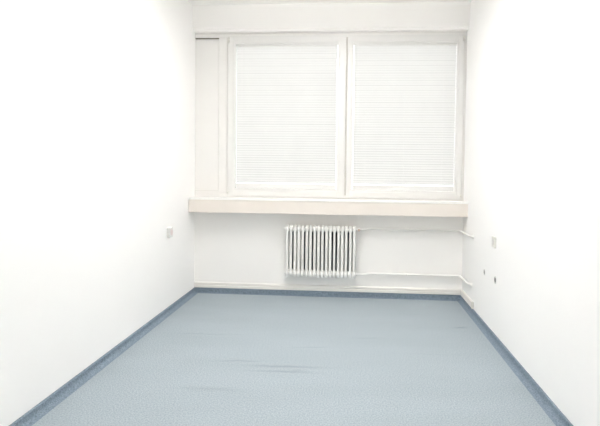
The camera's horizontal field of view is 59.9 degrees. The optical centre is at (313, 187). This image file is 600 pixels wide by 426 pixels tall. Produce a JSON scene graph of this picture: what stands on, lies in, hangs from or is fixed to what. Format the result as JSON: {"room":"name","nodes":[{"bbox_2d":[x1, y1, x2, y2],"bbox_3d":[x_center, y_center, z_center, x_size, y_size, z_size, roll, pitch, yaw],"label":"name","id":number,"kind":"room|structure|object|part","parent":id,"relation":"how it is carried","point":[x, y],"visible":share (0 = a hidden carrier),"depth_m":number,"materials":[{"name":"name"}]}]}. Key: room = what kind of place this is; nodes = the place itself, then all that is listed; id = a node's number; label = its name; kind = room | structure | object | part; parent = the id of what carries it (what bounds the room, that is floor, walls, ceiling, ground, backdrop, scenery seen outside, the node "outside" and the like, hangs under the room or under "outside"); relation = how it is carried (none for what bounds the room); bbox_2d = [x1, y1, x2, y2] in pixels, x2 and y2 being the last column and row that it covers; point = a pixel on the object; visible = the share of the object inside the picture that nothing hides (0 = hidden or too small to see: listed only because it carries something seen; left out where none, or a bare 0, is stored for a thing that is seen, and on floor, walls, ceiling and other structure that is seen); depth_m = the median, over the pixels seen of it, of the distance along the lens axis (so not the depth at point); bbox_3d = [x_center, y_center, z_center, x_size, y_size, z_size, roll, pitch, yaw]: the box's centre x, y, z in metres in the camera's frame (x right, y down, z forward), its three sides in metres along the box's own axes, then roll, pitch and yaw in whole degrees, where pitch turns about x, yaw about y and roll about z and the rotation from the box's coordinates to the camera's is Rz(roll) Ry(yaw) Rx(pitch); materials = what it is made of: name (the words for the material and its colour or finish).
{"room":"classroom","nodes":[
{"label":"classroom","id":0,"kind":"room"},
{"bbox_2d":[0,0,195,425],"bbox_3d":[-1.533,-0.258,2.300,0.200,2.880,6.600,1,2,4],"label":"wall","id":1,"kind":"structure","parent":0,"point":[97,97],"depth_m":3.13,"materials":[{"name":"white paint"}]},
{"bbox_2d":[9,288,196,425],"bbox_3d":[-1.440,1.162,2.192,0.044,0.052,6.299,1,2,4],"label":"baseboard","id":2,"kind":"structure","parent":1,"relation":"attached to","point":[36,413],"depth_m":3.21,"materials":[{"name":"blue plastic"}]},
{"bbox_2d":[167,227,172,237],"bbox_3d":[-1.255,0.392,4.548,0.034,0.088,0.076,1,2,4],"label":"wall socket","id":3,"kind":"object","parent":1,"relation":"attached to","point":[169,229],"visible":1,"depth_m":4.52,"materials":[{"name":"plastic"}]},
{"bbox_2d":[188,197,467,216],"bbox_3d":[0.122,0.186,5.095,2.686,0.142,0.215,1,2,4],"label":"window sill","id":4,"kind":"structure","parent":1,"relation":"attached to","point":[430,208],"depth_m":5.00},
{"bbox_3d":[0.122,0.124,5.093,2.686,0.017,0.215,1,2,4],"label":"sill","id":5,"kind":"part","parent":4,"relation":"part of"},
{"bbox_2d":[192,2,469,33],"bbox_3d":[0.159,-1.661,5.232,2.690,0.250,0.400,1,2,4],"label":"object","id":6,"kind":"structure","parent":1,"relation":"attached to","point":[418,16],"depth_m":5.04,"materials":[{"name":"white paint"}]},
{"bbox_2d":[32,293,555,425],"bbox_3d":[-0.110,1.252,2.245,3.090,0.100,6.600,1,2,4],"label":"floor","id":7,"kind":"structure","parent":0,"point":[217,359],"depth_m":3.27,"materials":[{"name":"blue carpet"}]},
{"bbox_2d":[194,212,462,288],"bbox_3d":[0.136,0.603,5.364,2.690,0.975,0.300,1,2,4],"label":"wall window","id":8,"kind":"structure","parent":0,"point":[229,247],"depth_m":5.20,"materials":[{"name":"white paint"}]},
{"bbox_2d":[284,225,359,277],"bbox_3d":[0.084,0.631,5.153,0.748,0.510,0.132,1,2,4],"label":"radiator","id":9,"kind":"object","parent":8,"relation":"attached to","point":[318,248],"visible":1,"depth_m":5.11,"materials":[{"name":"metal"}]},
{"bbox_2d":[194,281,459,294],"bbox_3d":[0.111,1.011,5.222,2.672,0.058,0.016,1,2,4],"label":"duct","id":10,"kind":"object","parent":8,"relation":"attached to","point":[406,290],"visible":1,"depth_m":5.21,"materials":[{"name":"plastic"}]},
{"bbox_2d":[194,287,460,300],"bbox_3d":[0.118,1.068,5.220,2.688,0.056,0.023,1,2,4],"label":"baseboard","id":11,"kind":"structure","parent":8,"relation":"attached to","point":[197,289],"depth_m":5.22,"materials":[{"name":"blue plastic"}]},
{"bbox_2d":[195,31,466,200],"bbox_3d":[0.143,-0.707,5.208,2.690,1.655,0.118,1,2,4],"label":"window","id":12,"kind":"structure","parent":8,"relation":"attached to","point":[216,54],"depth_m":5.20,"materials":[{"name":"paint"}]},
{"bbox_3d":[-1.078,-0.732,5.287,0.240,1.524,0.044,1,2,4],"label":"infill panel","id":13,"kind":"part","parent":12,"relation":"part of","materials":[{"name":"paint"}]},
{"bbox_2d":[236,44,336,189],"bbox_3d":[-0.275,-0.706,5.220,1.009,1.439,0.025,1,2,4],"label":"blind","id":14,"kind":"object","parent":12,"relation":"attached to","point":[287,94],"visible":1,"depth_m":5.22,"materials":[{"name":"white plastic"}]},
{"bbox_3d":[-0.283,-0.011,5.246,1.009,0.048,0.020,1,2,4],"label":"rail","id":15,"kind":"part","parent":14,"relation":"part of","materials":[{"name":"white plastic"}]},
{"bbox_3d":[-0.273,-0.709,5.226,1.185,1.602,0.066,1,2,4],"label":"sash","id":16,"kind":"part","parent":12,"relation":"part of","materials":[{"name":"paint"}]},
{"bbox_2d":[353,44,456,190],"bbox_3d":[0.892,-0.689,5.132,0.988,1.439,0.025,1,2,4],"label":"blind","id":17,"kind":"object","parent":12,"relation":"attached to","point":[404,133],"visible":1,"depth_m":5.13,"materials":[{"name":"white plastic"}]},
{"bbox_3d":[0.884,0.006,5.157,0.988,0.048,0.020,1,2,4],"label":"rail","id":18,"kind":"part","parent":17,"relation":"part of","materials":[{"name":"white plastic"}]},
{"bbox_3d":[0.897,-0.692,5.137,1.131,1.602,0.066,1,2,4],"label":"sash","id":19,"kind":"part","parent":12,"relation":"part of","materials":[{"name":"paint"}]},
{"bbox_2d":[188,0,470,4],"bbox_3d":[-0.075,-1.736,2.136,3.090,0.120,6.600,1,2,4],"label":"ceiling","id":20,"kind":"structure","parent":0,"point":[193,2],"depth_m":4.98,"materials":[{"name":"paint"}]},
{"bbox_2d":[462,0,599,425],"bbox_3d":[1.348,-0.216,2.082,0.200,2.880,6.600,1,2,4],"label":"wall","id":21,"kind":"structure","parent":0,"point":[532,158],"depth_m":3.02,"materials":[{"name":"white paint"}]},
{"bbox_2d":[359,273,471,286],"bbox_3d":[1.012,0.857,5.066,1.089,0.038,0.387,2,2,24],"label":"pipe","id":22,"kind":"object","parent":21,"relation":"attached to","point":[360,274],"visible":0.99,"depth_m":5.11,"materials":[{"name":"metal"}]},
{"bbox_2d":[360,228,473,238],"bbox_3d":[1.029,0.422,5.043,1.090,0.038,0.410,2,2,26],"label":"pipe","id":23,"kind":"object","parent":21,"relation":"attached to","point":[464,233],"visible":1,"depth_m":5.09,"materials":[{"name":"metal"}]},
{"bbox_2d":[460,289,473,308],"bbox_3d":[1.432,1.039,4.871,0.019,0.061,0.514,1,2,4],"label":"duct","id":24,"kind":"object","parent":21,"relation":"attached to","point":[463,294],"visible":1,"depth_m":4.83,"materials":[{"name":"plastic"}]},
{"bbox_2d":[492,236,495,247],"bbox_3d":[1.373,0.415,3.961,0.018,0.082,0.085,1,2,4],"label":"wall socket","id":25,"kind":"object","parent":21,"relation":"attached to","point":[493,237],"visible":1,"depth_m":3.94,"materials":[{"name":"plastic"}]},
{"bbox_2d":[458,296,572,425],"bbox_3d":[1.198,1.201,1.992,0.044,0.052,6.299,1,2,4],"label":"baseboard","id":26,"kind":"structure","parent":21,"relation":"attached to","point":[558,418],"depth_m":3.25,"materials":[{"name":"blue vinyl"}]}
]}

